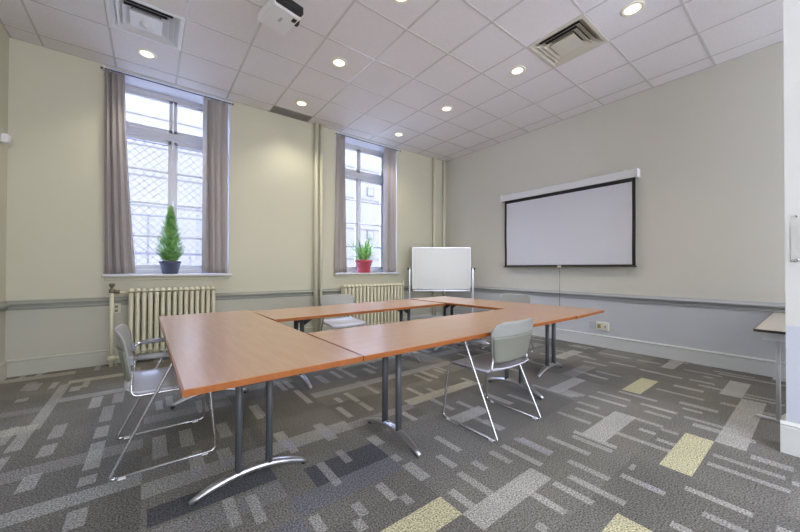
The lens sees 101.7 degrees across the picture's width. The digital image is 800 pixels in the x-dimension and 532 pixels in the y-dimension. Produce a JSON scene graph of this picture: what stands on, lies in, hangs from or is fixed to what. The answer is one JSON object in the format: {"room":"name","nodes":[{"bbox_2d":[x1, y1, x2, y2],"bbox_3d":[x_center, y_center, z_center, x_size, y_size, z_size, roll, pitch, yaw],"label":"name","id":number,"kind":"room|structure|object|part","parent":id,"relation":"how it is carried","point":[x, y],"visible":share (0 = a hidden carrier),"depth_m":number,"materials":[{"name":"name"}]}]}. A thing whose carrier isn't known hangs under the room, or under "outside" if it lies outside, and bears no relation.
{"room":"meeting room","nodes":[
{"label":"meeting room","id":0,"kind":"room"},
{"bbox_2d":[0,23,8,362],"bbox_3d":[-1.615,-0.650,0.045,0.120,3.590,8.432,1,-1,-38],"label":"wall","id":1,"kind":"structure","parent":0,"point":[4,38],"depth_m":3.34,"materials":[{"name":"beige paint"}]},
{"bbox_2d":[0,360,7,382],"bbox_3d":[-1.563,1.056,0.074,0.026,0.180,8.432,1,-1,-38],"label":"baseboard","id":2,"kind":"structure","parent":1,"relation":"attached to","point":[3,365],"depth_m":3.33,"materials":[{"name":"paint"}]},
{"bbox_2d":[0,301,10,312],"bbox_3d":[-1.553,0.395,0.086,0.046,0.102,8.432,1,-1,-38],"label":"trim","id":3,"kind":"structure","parent":1,"relation":"attached to","point":[4,304],"depth_m":3.32,"materials":[{"name":"grey paint"}]},
{"bbox_2d":[0,133,11,144],"bbox_3d":[-4.005,-1.293,3.313,0.060,0.090,0.090,1,-1,-38],"label":"sensor","id":4,"kind":"object","parent":1,"relation":"attached to","point":[5,138],"visible":1,"depth_m":3.28,"materials":[{"name":"white plastic"}]},
{"bbox_2d":[159,261,180,273],"bbox_3d":[-3.058,0.019,4.334,0.244,0.168,0.244,1,-1,-38],"label":"pot","id":5,"kind":"object","parent":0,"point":[167,267],"depth_m":4.25,"materials":[{"name":"grey ceramic"}]},
{"bbox_2d":[5,37,445,359],"bbox_3d":[-1.667,-0.600,5.573,6.772,3.590,0.400,1,-1,-38],"label":"wall","id":6,"kind":"structure","parent":0,"point":[55,225],"depth_m":3.86,"materials":[{"name":"beige paint"}]},
{"bbox_2d":[114,303,120,313],"bbox_3d":[-3.427,0.515,3.938,0.080,0.120,0.038,1,-1,-38],"label":"outlet","id":7,"kind":"object","parent":6,"relation":"attached to","point":[117,307],"visible":0.84,"depth_m":3.93,"materials":[{"name":"beige paint"}]},
{"bbox_2d":[101,66,231,280],"bbox_3d":[-3.099,-1.108,4.444,1.380,2.576,0.548,1,-1,-38],"label":"window","id":8,"kind":"structure","parent":6,"relation":"in","point":[134,86],"depth_m":4.53,"materials":[{"name":"grey paint"}]},
{"bbox_3d":[-3.455,-0.854,4.439,0.564,1.805,0.050,1,-1,-38],"label":"sash","id":9,"kind":"part","parent":8,"relation":"part of","materials":[{"name":"grey paint"}]},
{"bbox_3d":[-3.450,-2.094,4.450,0.566,0.475,0.050,1,-1,-38],"label":"sash","id":10,"kind":"part","parent":8,"relation":"part of","materials":[{"name":"grey paint"}]},
{"bbox_3d":[-3.231,-1.144,4.625,1.330,2.500,0.100,1,-1,-38],"label":"frame","id":11,"kind":"part","parent":8,"relation":"part of","materials":[{"name":"grey paint"}]},
{"bbox_2d":[127,138,202,264],"bbox_3d":[-3.271,-0.818,4.673,1.236,1.816,0.016,1,-1,-38],"label":"screen","id":12,"kind":"object","parent":8,"relation":"attached to","point":[127,138],"visible":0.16,"depth_m":4.58,"materials":[{"name":"grey metal"}]},
{"bbox_3d":[-3.271,-0.818,4.673,1.236,1.816,0.016,1,-1,-38],"label":"screen frame","id":13,"kind":"part","parent":12,"relation":"part of","materials":[{"name":"grey metal"}]},
{"bbox_3d":[-3.079,0.120,4.401,1.380,0.030,0.468,1,-1,-38],"label":"sill","id":14,"kind":"part","parent":8,"relation":"part of","materials":[{"name":"grey paint"}]},
{"bbox_2d":[155,205,186,273],"bbox_3d":[-3.056,-0.361,4.339,0.368,0.930,0.376,1,-1,-38],"label":"conifer","id":15,"kind":"object","parent":8,"relation":"on","point":[169,255],"visible":1,"depth_m":4.28,"materials":[{"name":"green plant"}]},
{"bbox_3d":[-2.995,-2.089,4.800,0.566,0.475,0.050,1,-1,-38],"label":"sash","id":16,"kind":"part","parent":8,"relation":"part of","materials":[{"name":"grey paint"}]},
{"bbox_3d":[-2.998,-0.849,4.790,0.564,1.805,0.050,1,-1,-38],"label":"sash","id":17,"kind":"part","parent":8,"relation":"part of","materials":[{"name":"grey paint"}]},
{"bbox_2d":[100,65,233,107],"bbox_3d":[-2.975,-2.343,4.282,1.424,0.080,0.073,1,-1,-38],"label":"curtain rod","id":18,"kind":"object","parent":6,"relation":"attached to","point":[104,68],"visible":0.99,"depth_m":4.18,"materials":[{"name":"grey metal"}]},
{"bbox_2d":[104,68,135,273],"bbox_3d":[-3.384,-1.129,3.930,0.319,2.443,0.109,1,-1,-38],"label":"curtain","id":19,"kind":"object","parent":18,"relation":"hanging from","point":[118,235],"visible":1,"depth_m":3.91,"materials":[{"name":"beige fabric"}]},
{"bbox_2d":[202,97,228,272],"bbox_3d":[-2.578,-1.121,4.550,0.331,2.443,0.110,1,-1,-38],"label":"curtain","id":20,"kind":"object","parent":18,"relation":"hanging from","point":[215,113],"visible":1,"depth_m":4.55,"materials":[{"name":"beige fabric"}]},
{"bbox_2d":[146,298,199,344],"bbox_3d":[-2.909,0.730,4.345,0.750,0.660,0.012,1,-1,-38],"label":"shield","id":21,"kind":"object","parent":6,"relation":"attached to","point":[188,298],"visible":0.07,"depth_m":4.19,"materials":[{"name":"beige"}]},
{"bbox_3d":[-2.911,0.890,4.345,0.750,0.340,0.008,1,-1,-38],"label":"slotted panel","id":22,"kind":"part","parent":21,"relation":"part of","materials":[{"name":"beige metal"}]},
{"bbox_2d":[6,286,431,310],"bbox_3d":[-1.535,0.443,5.386,6.532,0.102,0.046,1,-1,-38],"label":"trim","id":23,"kind":"structure","parent":6,"relation":"attached to","point":[124,300],"depth_m":3.95,"materials":[{"name":"grey paint"}]},
{"bbox_2d":[6,312,441,377],"bbox_3d":[-1.543,1.104,5.388,6.532,0.180,0.026,1,-1,-38],"label":"baseboard","id":24,"kind":"structure","parent":6,"relation":"attached to","point":[50,363],"depth_m":3.68,"materials":[{"name":"paint"}]},
{"bbox_2d":[333,131,400,276],"bbox_3d":[-0.710,-1.084,6.279,1.415,2.576,0.548,1,-1,-38],"label":"window","id":25,"kind":"structure","parent":6,"relation":"in","point":[351,144],"depth_m":6.43,"materials":[{"name":"grey paint"}]},
{"bbox_3d":[-1.075,-0.830,6.267,0.582,1.805,0.050,1,-1,-38],"label":"sash","id":26,"kind":"part","parent":25,"relation":"part of","materials":[{"name":"grey paint"}]},
{"bbox_3d":[-1.070,-2.070,6.279,0.584,0.475,0.050,1,-1,-38],"label":"sash","id":27,"kind":"part","parent":25,"relation":"part of","materials":[{"name":"grey paint"}]},
{"bbox_2d":[346,235,381,272],"bbox_3d":[-0.706,-0.247,6.201,0.827,0.748,0.536,1,-1,-38],"label":"potted fern","id":28,"kind":"object","parent":25,"relation":"on","point":[363,265],"visible":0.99,"depth_m":6.07,"materials":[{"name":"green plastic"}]},
{"bbox_3d":[-0.842,-1.120,6.460,1.365,2.500,0.100,1,-1,-38],"label":"frame","id":29,"kind":"part","parent":25,"relation":"part of","materials":[{"name":"grey paint"}]},
{"bbox_3d":[-0.690,0.144,6.236,1.415,0.030,0.468,1,-1,-38],"label":"sill","id":30,"kind":"part","parent":25,"relation":"part of","materials":[{"name":"grey paint"}]},
{"bbox_3d":[-0.601,-2.065,6.639,0.584,0.475,0.050,1,-1,-38],"label":"sash","id":31,"kind":"part","parent":25,"relation":"part of","materials":[{"name":"grey paint"}]},
{"bbox_3d":[-0.604,-0.825,6.628,0.582,1.805,0.050,1,-1,-38],"label":"sash","id":32,"kind":"part","parent":25,"relation":"part of","materials":[{"name":"grey paint"}]},
{"bbox_2d":[335,132,400,152],"bbox_3d":[-0.568,-2.319,6.130,1.434,0.080,0.073,1,-1,-38],"label":"curtain rod","id":33,"kind":"object","parent":6,"relation":"attached to","point":[336,133],"visible":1,"depth_m":6.05,"materials":[{"name":"grey metal"}]},
{"bbox_2d":[334,134,346,272],"bbox_3d":[-1.030,-1.105,5.742,0.249,2.443,0.097,1,-1,-38],"label":"curtain","id":34,"kind":"object","parent":33,"relation":"hanging from","point":[340,256],"visible":1,"depth_m":5.72,"materials":[{"name":"beige fabric"}]},
{"bbox_2d":[383,148,395,271],"bbox_3d":[-0.182,-1.097,6.388,0.307,2.443,0.109,1,-1,-38],"label":"curtain","id":35,"kind":"object","parent":33,"relation":"hanging from","point":[389,214],"visible":1,"depth_m":6.35,"materials":[{"name":"beige fabric"}]},
{"bbox_2d":[355,260,372,272],"bbox_3d":[-0.685,0.008,6.170,0.332,0.238,0.332,1,-1,-38],"label":"pot","id":36,"kind":"object","parent":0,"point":[363,266],"depth_m":6.05,"materials":[{"name":"red ceramic"}]},
{"bbox_2d":[0,0,782,160],"bbox_3d":[1.028,-2.428,2.087,6.532,0.020,8.432,1,-1,-38],"label":"ceiling","id":37,"kind":"structure","parent":0,"point":[448,23],"depth_m":3.70,"materials":[{"name":"tile"}]},
{"bbox_2d":[105,0,184,50],"bbox_3d":[-2.517,-2.473,3.232,0.597,0.172,0.597,1,-1,-38],"label":"ceiling vent","id":38,"kind":"object","parent":37,"relation":"in","point":[137,18],"visible":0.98,"depth_m":3.24,"materials":[{"name":"white metal"}]},
{"bbox_3d":[-2.517,-2.425,3.231,0.256,0.047,0.256,1,-1,-38],"label":"plate","id":39,"kind":"part","parent":38,"relation":"part of","materials":[{"name":"white metal"}]},
{"bbox_2d":[136,48,156,58],"bbox_3d":[-2.881,-2.413,3.708,0.188,0.006,0.188,1,-1,-38],"label":"recessed light","id":40,"kind":"object","parent":37,"relation":"in","point":[148,54],"visible":1,"depth_m":3.70,"materials":[{"name":"beige"}]},
{"bbox_2d":[258,0,302,34],"bbox_3d":[-1.048,-2.298,2.899,0.365,0.234,0.281,0,-1,41],"label":"projector","id":41,"kind":"object","parent":37,"relation":"hanging from","point":[280,16],"visible":1,"depth_m":2.85,"materials":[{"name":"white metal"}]},
{"bbox_2d":[276,0,302,16],"bbox_3d":[-0.941,-2.234,2.784,0.052,0.068,0.236,0,-1,41],"label":"vent","id":42,"kind":"object","parent":41,"relation":"attached to","point":[290,7],"depth_m":2.79,"materials":[{"name":"plastic"}]},
{"bbox_2d":[270,106,311,121],"bbox_3d":[-1.711,-2.392,5.132,0.600,0.006,0.220,1,-1,-38],"label":"ceiling vent","id":43,"kind":"object","parent":37,"relation":"in","point":[275,109],"visible":1,"depth_m":5.11,"materials":[{"name":"grey metal"}]},
{"bbox_2d":[295,100,307,106],"bbox_3d":[-1.452,-2.398,4.806,0.188,0.006,0.188,1,-1,-38],"label":"recessed light","id":44,"kind":"object","parent":37,"relation":"in","point":[301,103],"visible":1,"depth_m":4.80,"materials":[{"name":"beige"}]},
{"bbox_2d":[331,57,346,67],"bbox_3d":[-0.719,-2.405,3.853,0.188,0.006,0.188,1,-1,-38],"label":"recessed light","id":45,"kind":"object","parent":37,"relation":"in","point":[338,62],"visible":1,"depth_m":3.85,"materials":[{"name":"beige"}]},
{"bbox_2d":[0,0,782,161],"bbox_3d":[1.028,-2.416,2.087,6.532,0.004,8.432,1,-1,-38],"label":"grid","id":46,"kind":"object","parent":37,"relation":"attached to","point":[682,3],"depth_m":3.78,"materials":[{"name":"white metal"}]},
{"bbox_2d":[394,132,403,136],"bbox_3d":[-0.022,-2.384,5.904,0.188,0.006,0.188,1,-1,-38],"label":"recessed light","id":47,"kind":"object","parent":37,"relation":"in","point":[398,134],"visible":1,"depth_m":5.90,"materials":[{"name":"beige"}]},
{"bbox_2d":[393,0,409,3],"bbox_3d":[0.013,-2.411,2.900,0.188,0.006,0.188,1,-1,-38],"label":"recessed light","id":48,"kind":"object","parent":37,"relation":"in","point":[396,1],"visible":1,"depth_m":2.96,"materials":[{"name":"beige"}]},
{"bbox_2d":[441,106,452,111],"bbox_3d":[0.711,-2.390,4.951,0.188,0.006,0.188,1,-1,-38],"label":"recessed light","id":49,"kind":"object","parent":37,"relation":"in","point":[444,108],"visible":1,"depth_m":4.94,"materials":[{"name":"beige"}]},
{"bbox_2d":[509,66,525,74],"bbox_3d":[1.443,-2.396,3.998,0.188,0.006,0.188,1,-1,-38],"label":"recessed light","id":50,"kind":"object","parent":37,"relation":"in","point":[517,70],"visible":1,"depth_m":3.99,"materials":[{"name":"beige"}]},
{"bbox_2d":[527,14,608,67],"bbox_3d":[1.809,-2.464,3.522,0.597,0.157,0.597,1,-1,-38],"label":"ceiling vent","id":51,"kind":"object","parent":37,"relation":"in","point":[580,35],"visible":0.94,"depth_m":3.52,"materials":[{"name":"beige metal"}]},
{"bbox_3d":[1.809,-2.409,3.521,0.256,0.047,0.256,1,-1,-38],"label":"plate","id":52,"kind":"part","parent":51,"relation":"part of","materials":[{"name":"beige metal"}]},
{"bbox_2d":[621,0,644,16],"bbox_3d":[2.175,-2.403,3.044,0.188,0.006,0.188,1,-1,-38],"label":"recessed light","id":53,"kind":"object","parent":37,"relation":"in","point":[632,8],"visible":1,"depth_m":3.04,"materials":[{"name":"beige"}]},
{"bbox_2d":[0,335,799,531],"bbox_3d":[0.980,1.172,2.103,6.836,0.001,8.554,1,-1,-38],"label":"floor","id":54,"kind":"structure","parent":0,"point":[623,441],"depth_m":2.06,"materials":[{"name":"carpet"}]},
{"bbox_2d":[107,283,215,366],"bbox_3d":[-2.970,0.693,4.133,1.095,0.970,0.153,1,-1,-38],"label":"radiator","id":55,"kind":"object","parent":54,"relation":"on","point":[207,294],"visible":0.61,"depth_m":4.01,"materials":[{"name":"beige metal"}]},
{"bbox_2d":[108,324,216,481],"bbox_3d":[-1.518,0.770,2.110,0.511,0.789,0.553,1,-1,-38],"label":"chair","id":56,"kind":"object","parent":54,"relation":"on","point":[155,381],"visible":0.77,"depth_m":1.97,"materials":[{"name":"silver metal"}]},
{"bbox_3d":[-1.682,0.570,1.986,0.072,0.191,0.489,1,-1,-38],"label":"panel","id":57,"kind":"part","parent":56,"relation":"part of","materials":[{"name":"grey plastic"}]},
{"bbox_3d":[-1.682,0.523,1.986,0.093,0.298,0.509,1,-1,-38],"label":"backrest","id":58,"kind":"part","parent":56,"relation":"part of","materials":[{"name":"grey plastic"}]},
{"bbox_3d":[-1.457,0.836,1.856,0.298,0.645,0.077,1,-1,-38],"label":"diagonal leg","id":59,"kind":"part","parent":56,"relation":"part of","materials":[{"name":"silver metal"}]},
{"bbox_3d":[-1.747,0.839,2.233,0.298,0.645,0.077,1,-1,-38],"label":"diagonal leg","id":60,"kind":"part","parent":56,"relation":"part of","materials":[{"name":"silver metal"}]},
{"bbox_3d":[-1.502,0.727,2.123,0.450,0.068,0.496,1,-1,-38],"label":"seat","id":61,"kind":"part","parent":56,"relation":"part of","materials":[{"name":"grey plastic"}]},
{"bbox_3d":[-1.658,0.888,2.297,0.505,0.548,0.085,1,-1,-38],"label":"sled frame","id":62,"kind":"part","parent":56,"relation":"part of","materials":[{"name":"silver metal"}]},
{"bbox_3d":[-1.373,0.885,1.925,0.505,0.548,0.085,1,-1,-38],"label":"sled frame","id":63,"kind":"part","parent":56,"relation":"part of","materials":[{"name":"silver metal"}]},
{"bbox_2d":[158,310,362,505],"bbox_3d":[-1.204,0.813,2.317,0.765,0.708,2.310,1,-1,-38],"label":"conference table","id":64,"kind":"object","parent":54,"relation":"on","point":[230,350],"visible":0.98,"depth_m":1.74,"materials":[{"name":"brown wood"}]},
{"bbox_3d":[-0.845,0.793,1.710,0.035,0.600,0.045,1,-1,-38],"label":"post","id":65,"kind":"part","parent":64,"relation":"part of","materials":[{"name":"grey metal"}]},
{"bbox_3d":[-0.725,0.794,1.805,0.035,0.600,0.045,1,-1,-38],"label":"post","id":66,"kind":"part","parent":64,"relation":"part of","materials":[{"name":"grey metal"}]},
{"bbox_2d":[313,122,318,331],"bbox_3d":[-1.403,-0.598,5.439,0.086,3.585,0.085,1,-1,-38],"label":"pipe","id":67,"kind":"object","parent":54,"relation":"on","point":[316,130],"visible":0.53,"depth_m":5.42,"materials":[{"name":"beige metal"}]},
{"bbox_2d":[319,124,323,331],"bbox_3d":[-1.335,-0.597,5.498,0.074,3.585,0.073,1,-1,-38],"label":"pipe","id":68,"kind":"object","parent":54,"relation":"on","point":[320,125],"visible":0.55,"depth_m":5.48,"materials":[{"name":"beige metal"}]},
{"bbox_2d":[320,294,366,330],"bbox_3d":[-0.763,0.792,4.365,0.553,0.789,0.511,1,-1,-33],"label":"chair","id":69,"kind":"object","parent":54,"relation":"on","point":[344,322],"visible":0.59,"depth_m":4.47,"materials":[{"name":"grey plastic"}]},
{"bbox_3d":[-0.875,0.548,4.542,0.509,0.298,0.093,1,-1,-33],"label":"backrest","id":70,"kind":"part","parent":69,"relation":"part of","materials":[{"name":"grey plastic"}]},
{"bbox_3d":[-0.752,0.750,4.348,0.496,0.068,0.450,1,-1,-33],"label":"seat","id":71,"kind":"part","parent":69,"relation":"part of","materials":[{"name":"grey plastic"}]},
{"bbox_2d":[251,299,444,388],"bbox_3d":[-0.485,0.829,3.789,2.170,0.708,0.725,1,-1,-40],"label":"conference table","id":72,"kind":"object","parent":54,"relation":"on","point":[302,315],"visible":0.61,"depth_m":3.52,"materials":[{"name":"brown wood"}]},
{"bbox_3d":[-1.083,0.807,3.391,0.045,0.600,0.035,1,-1,-40],"label":"post","id":73,"kind":"part","parent":72,"relation":"part of","materials":[{"name":"grey metal"}]},
{"bbox_3d":[-0.985,0.806,3.273,0.045,0.600,0.035,1,-1,-40],"label":"post","id":74,"kind":"part","parent":72,"relation":"part of","materials":[{"name":"grey metal"}]},
{"bbox_3d":[0.015,0.819,4.306,0.045,0.600,0.035,1,-1,-40],"label":"post","id":75,"kind":"part","parent":72,"relation":"part of","materials":[{"name":"grey metal"}]},
{"bbox_3d":[0.113,0.818,4.188,0.045,0.600,0.035,1,-1,-40],"label":"post","id":76,"kind":"part","parent":72,"relation":"part of","materials":[{"name":"grey metal"}]},
{"bbox_2d":[341,280,403,328],"bbox_3d":[-0.462,0.736,6.059,1.372,0.935,0.158,1,-1,-38],"label":"radiator","id":77,"kind":"object","parent":54,"relation":"on","point":[362,293],"visible":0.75,"depth_m":6.02,"materials":[{"name":"beige metal"}]},
{"bbox_2d":[432,157,435,315],"bbox_3d":[0.750,-0.576,7.117,0.094,3.585,0.093,1,-1,-38],"label":"pipe","id":78,"kind":"object","parent":54,"relation":"on","point":[433,158],"visible":0.52,"depth_m":7.09,"materials":[{"name":"beige metal"}]},
{"bbox_2d":[407,247,474,317],"bbox_3d":[0.809,0.421,6.394,1.328,1.577,0.600,0,-1,0],"label":"whiteboard","id":79,"kind":"object","parent":54,"relation":"on","point":[432,267],"visible":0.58,"depth_m":6.39,"materials":[{"name":"white plastic"}]},
{"bbox_3d":[0.189,0.578,6.393,0.028,1.080,0.028,0,-1,0],"label":"stand post","id":80,"kind":"part","parent":79,"relation":"part of","materials":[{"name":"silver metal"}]},
{"bbox_2d":[413,290,469,290],"bbox_3d":[0.809,0.476,6.349,1.100,0.023,0.066,0,-1,0],"label":"tray","id":81,"kind":"object","parent":79,"relation":"on","point":[413,290],"depth_m":6.32,"materials":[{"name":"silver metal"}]},
{"bbox_3d":[0.811,0.045,6.398,1.120,0.800,0.020,0,-1,0],"label":"board panel","id":82,"kind":"part","parent":79,"relation":"part of","materials":[{"name":"white plastic"}]},
{"bbox_3d":[0.811,0.045,6.398,1.150,0.826,0.028,0,-1,0],"label":"board frame","id":83,"kind":"part","parent":79,"relation":"part of","materials":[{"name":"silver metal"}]},
{"bbox_3d":[1.429,0.582,6.393,0.028,1.080,0.028,0,-1,0],"label":"stand post","id":84,"kind":"part","parent":79,"relation":"part of","materials":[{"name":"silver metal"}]},
{"bbox_2d":[307,308,575,456],"bbox_3d":[0.514,0.822,2.663,2.346,0.708,0.745,1,-1,-38],"label":"conference table","id":85,"kind":"object","parent":54,"relation":"on","point":[371,342],"visible":0.94,"depth_m":2.26,"materials":[{"name":"brown wood"}]},
{"bbox_3d":[-0.104,0.800,2.280,0.045,0.600,0.035,1,-1,-38],"label":"post","id":86,"kind":"part","parent":85,"relation":"part of","materials":[{"name":"grey metal"}]},
{"bbox_3d":[-0.009,0.799,2.158,0.045,0.600,0.035,1,-1,-38],"label":"post","id":87,"kind":"part","parent":85,"relation":"part of","materials":[{"name":"grey metal"}]},
{"bbox_3d":[1.037,0.812,3.167,0.045,0.600,0.035,1,-1,-38],"label":"post","id":88,"kind":"part","parent":85,"relation":"part of","materials":[{"name":"grey metal"}]},
{"bbox_3d":[1.132,0.811,3.046,0.045,0.600,0.035,1,-1,-38],"label":"post","id":89,"kind":"part","parent":85,"relation":"part of","materials":[{"name":"grey metal"}]},
{"bbox_2d":[442,160,445,315],"bbox_3d":[0.987,-0.574,7.300,0.084,3.585,0.083,1,-1,-38],"label":"pipe","id":90,"kind":"object","parent":54,"relation":"on","point":[444,161],"visible":0.55,"depth_m":7.28,"materials":[{"name":"beige metal"}]},
{"bbox_2d":[443,318,541,443],"bbox_3d":[0.702,0.780,2.501,0.553,0.789,0.511,1,-1,-38],"label":"chair","id":91,"kind":"object","parent":54,"relation":"on","point":[510,341],"visible":1,"depth_m":2.32,"materials":[{"name":"grey plastic"}]},
{"bbox_3d":[0.514,0.895,2.360,0.085,0.548,0.505,1,-1,-38],"label":"sled frame","id":92,"kind":"part","parent":91,"relation":"part of","materials":[{"name":"silver metal"}]},
{"bbox_3d":[0.578,0.846,2.271,0.077,0.645,0.298,1,-1,-38],"label":"diagonal leg","id":93,"kind":"part","parent":91,"relation":"part of","materials":[{"name":"silver metal"}]},
{"bbox_3d":[0.690,0.738,2.517,0.496,0.068,0.450,1,-1,-38],"label":"seat","id":94,"kind":"part","parent":91,"relation":"part of","materials":[{"name":"grey plastic"}]},
{"bbox_3d":[0.829,0.534,2.338,0.509,0.298,0.093,1,-1,-38],"label":"backrest","id":95,"kind":"part","parent":91,"relation":"part of","materials":[{"name":"grey plastic"}]},
{"bbox_3d":[0.829,0.581,2.338,0.489,0.191,0.072,1,-1,-38],"label":"panel","id":96,"kind":"part","parent":91,"relation":"part of","materials":[{"name":"grey plastic"}]},
{"bbox_3d":[0.885,0.899,2.645,0.085,0.548,0.505,1,-1,-38],"label":"sled frame","id":97,"kind":"part","parent":91,"relation":"part of","materials":[{"name":"silver metal"}]},
{"bbox_3d":[0.955,0.850,2.561,0.077,0.645,0.298,1,-1,-38],"label":"diagonal leg","id":98,"kind":"part","parent":91,"relation":"part of","materials":[{"name":"silver metal"}]},
{"bbox_2d":[410,296,603,377],"bbox_3d":[1.195,0.838,4.204,0.745,0.708,2.330,1,-1,-41],"label":"conference table","id":99,"kind":"object","parent":54,"relation":"on","point":[452,302],"visible":0.66,"depth_m":3.77,"materials":[{"name":"brown wood"}]},
{"bbox_3d":[0.649,0.825,4.716,0.035,0.600,0.045,1,-1,-41],"label":"post","id":100,"kind":"part","parent":99,"relation":"part of","materials":[{"name":"grey metal"}]},
{"bbox_3d":[1.626,0.818,3.591,0.035,0.600,0.045,1,-1,-41],"label":"post","id":101,"kind":"part","parent":99,"relation":"part of","materials":[{"name":"grey metal"}]},
{"bbox_3d":[1.742,0.819,3.692,0.035,0.600,0.045,1,-1,-41],"label":"post","id":102,"kind":"part","parent":99,"relation":"part of","materials":[{"name":"grey metal"}]},
{"bbox_2d":[480,293,533,352],"bbox_3d":[1.511,0.802,4.623,0.511,0.789,0.553,1,-1,-38],"label":"chair","id":103,"kind":"object","parent":54,"relation":"on","point":[520,298],"visible":0.2,"depth_m":4.75,"materials":[{"name":"grey plastic"}]},
{"bbox_3d":[1.677,0.558,4.752,0.093,0.298,0.509,1,-1,-38],"label":"backrest","id":104,"kind":"part","parent":103,"relation":"part of","materials":[{"name":"grey plastic"}]},
{"bbox_2d":[753,312,785,421],"bbox_3d":[3.629,0.835,2.635,1.626,0.700,0.903,1,-1,-38],"label":"side table","id":105,"kind":"object","parent":54,"relation":"on","point":[773,328],"visible":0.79,"depth_m":2.47,"materials":[{"name":"beige laminate"}]},
{"bbox_3d":[2.872,0.864,2.471,0.026,0.595,0.025,1,-1,-38],"label":"leg","id":106,"kind":"part","parent":105,"relation":"part of","materials":[{"name":"grey paint"}]},
{"bbox_2d":[446,42,785,361],"bbox_3d":[3.660,-0.597,4.096,0.120,3.590,8.432,1,-1,-38],"label":"wall","id":107,"kind":"structure","parent":0,"point":[707,145],"depth_m":4.18,"materials":[{"name":"paint"}]},
{"bbox_2d":[500,168,639,305],"bbox_3d":[2.590,-0.324,5.291,0.118,2.060,2.174,1,-1,-38],"label":"projection screen","id":108,"kind":"object","parent":107,"relation":"attached to","point":[589,222],"visible":0.99,"depth_m":5.06,"materials":[{"name":"white fabric"}]},
{"bbox_3d":[2.573,0.365,5.253,0.015,0.680,0.015,0,-1,-15],"label":"pull cord","id":109,"kind":"part","parent":108,"relation":"part of","materials":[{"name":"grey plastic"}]},
{"bbox_2d":[589,320,594,328],"bbox_3d":[2.913,0.889,4.943,0.010,0.116,0.074,1,-1,-38],"label":"blank wall plate","id":110,"kind":"object","parent":107,"relation":"attached to","point":[591,323],"visible":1,"depth_m":4.93,"materials":[{"name":"grey plastic"}]},
{"bbox_2d":[596,321,608,330],"bbox_3d":[2.997,0.893,4.818,0.027,0.124,0.170,1,-1,-38],"label":"wall outlet","id":111,"kind":"object","parent":107,"relation":"attached to","point":[603,326],"visible":1,"depth_m":4.81,"materials":[{"name":"beige plastic"}]},
{"bbox_2d":[446,312,785,379],"bbox_3d":[3.597,1.108,4.037,0.026,0.180,8.432,1,-1,-38],"label":"baseboard","id":112,"kind":"structure","parent":107,"relation":"attached to","point":[759,366],"depth_m":4.15,"materials":[{"name":"grey paint"}]},
{"bbox_2d":[454,286,784,312],"bbox_3d":[3.591,0.447,4.036,0.046,0.102,8.432,1,-1,-38],"label":"trim","id":113,"kind":"structure","parent":107,"relation":"attached to","point":[697,302],"depth_m":4.33,"materials":[{"name":"grey paint"}]},
{"bbox_2d":[783,0,799,423],"bbox_3d":[3.530,-0.627,0.792,0.160,3.590,3.350,1,-1,-38],"label":"wall","id":114,"kind":"structure","parent":0,"point":[791,8],"depth_m":2.04,"materials":[{"name":"paint"}]},
{"bbox_2d":[780,414,799,456],"bbox_3d":[3.506,1.070,0.779,0.186,0.197,3.376,1,-1,-38],"label":"baseboard","id":115,"kind":"structure","parent":114,"relation":"attached to","point":[789,431],"depth_m":2.03,"materials":[{"name":"white"}]},
{"label":"outside","id":116,"kind":"structure","parent":0,"visible":0},
{"bbox_3d":[-5.702,1.495,18.076,31.000,0.100,24.368,1,-1,-38],"label":"ground","id":117,"kind":"structure","parent":116,"visible":0},
{"bbox_2d":[125,94,202,264],"bbox_3d":[-8.953,-1.649,8.888,12.600,6.000,3.012,1,-1,-38],"label":"neighbouring building","id":118,"kind":"structure","parent":117,"relation":"on","point":[139,110],"depth_m":8.86,"materials":[{"name":"grey"}]},
{"bbox_2d":[131,213,201,254],"bbox_3d":[-4.580,0.158,6.947,4.400,2.380,0.040,1,-1,-38],"label":"fence","id":119,"kind":"object","parent":117,"relation":"on","point":[142,215],"visible":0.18,"depth_m":6.60,"materials":[{"name":"grey metal"}]},
{"bbox_3d":[-5.084,0.158,6.560,0.030,2.370,0.040,1,-1,-38],"label":"post","id":120,"kind":"part","parent":119,"relation":"part of","materials":[{"name":"grey metal"}]},
{"bbox_3d":[-4.577,-1.017,6.957,4.400,0.030,0.040,1,-1,-38],"label":"rail","id":121,"kind":"part","parent":119,"relation":"part of","materials":[{"name":"grey metal"}]},
{"bbox_2d":[134,252,201,264],"bbox_3d":[-4.195,0.549,6.358,3.100,1.590,0.040,1,-1,-38],"label":"railing","id":122,"kind":"object","parent":117,"relation":"on","point":[143,253],"visible":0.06,"depth_m":6.03,"materials":[{"name":"grey metal"}]},
{"bbox_2d":[345,149,379,266],"bbox_3d":[2.826,-1.391,16.656,15.250,5.700,3.040,1,-1,-38],"label":"neighbouring building","id":123,"kind":"structure","parent":117,"relation":"on","point":[370,213],"depth_m":11.67,"materials":[{"name":"grey"}]},
{"bbox_3d":[-1.065,-1.123,11.761,0.220,0.250,0.020,1,-1,-38],"label":"pane","id":124,"kind":"part","parent":123,"relation":"part of","materials":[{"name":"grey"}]},
{"bbox_3d":[-1.060,-2.672,11.775,0.220,0.250,0.020,1,-1,-38],"label":"pane","id":125,"kind":"part","parent":123,"relation":"part of","materials":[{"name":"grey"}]}
]}

